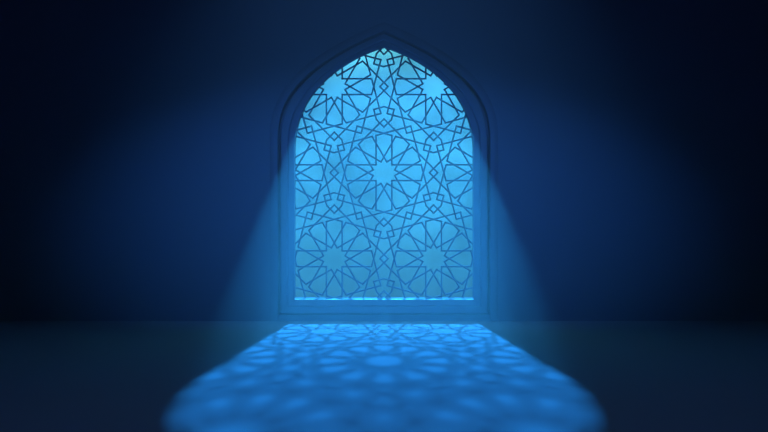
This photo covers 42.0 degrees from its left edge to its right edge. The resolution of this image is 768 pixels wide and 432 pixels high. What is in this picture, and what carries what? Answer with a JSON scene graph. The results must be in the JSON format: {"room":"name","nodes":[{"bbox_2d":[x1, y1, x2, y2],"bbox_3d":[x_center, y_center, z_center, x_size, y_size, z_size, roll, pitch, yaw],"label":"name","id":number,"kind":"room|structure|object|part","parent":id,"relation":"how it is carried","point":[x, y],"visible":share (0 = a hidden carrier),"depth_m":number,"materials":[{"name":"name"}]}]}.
{"room":"mosque","nodes":[
{"label":"mosque","id":0,"kind":"room"},
{"bbox_2d":[0,0,767,320],"bbox_3d":[0.000,-1.150,10.100,10.400,4.400,0.200,0,0,0],"label":"wall","id":1,"kind":"structure","parent":0,"point":[135,134],"depth_m":10.00,"materials":[{"name":"paint"}]},
{"bbox_2d":[270,22,497,320],"bbox_3d":[0.000,-0.445,10.088,2.284,2.990,0.204,0,0,0],"label":"window","id":2,"kind":"structure","parent":1,"relation":"in","point":[289,108],"depth_m":10.01,"materials":[{"name":"paint"}]},
{"bbox_2d":[295,48,472,297],"bbox_3d":[0.000,-0.430,10.139,1.885,2.625,0.013,0,0,0],"label":"lattice screen","id":3,"kind":"object","parent":2,"relation":"attached to","point":[379,65],"visible":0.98,"depth_m":10.13,"materials":[{"name":"metal"}]},
{"bbox_3d":[0.000,0.835,10.088,1.801,0.018,0.084,0,0,0],"label":"sill","id":4,"kind":"part","parent":2,"relation":"part of","materials":[{"name":"paint"}]},
{"bbox_2d":[0,321,767,431],"bbox_3d":[0.000,1.125,4.000,10.800,0.150,12.400,0,0,0],"label":"floor","id":5,"kind":"structure","parent":0,"point":[56,376],"depth_m":6.54,"materials":[{"name":"concrete"}]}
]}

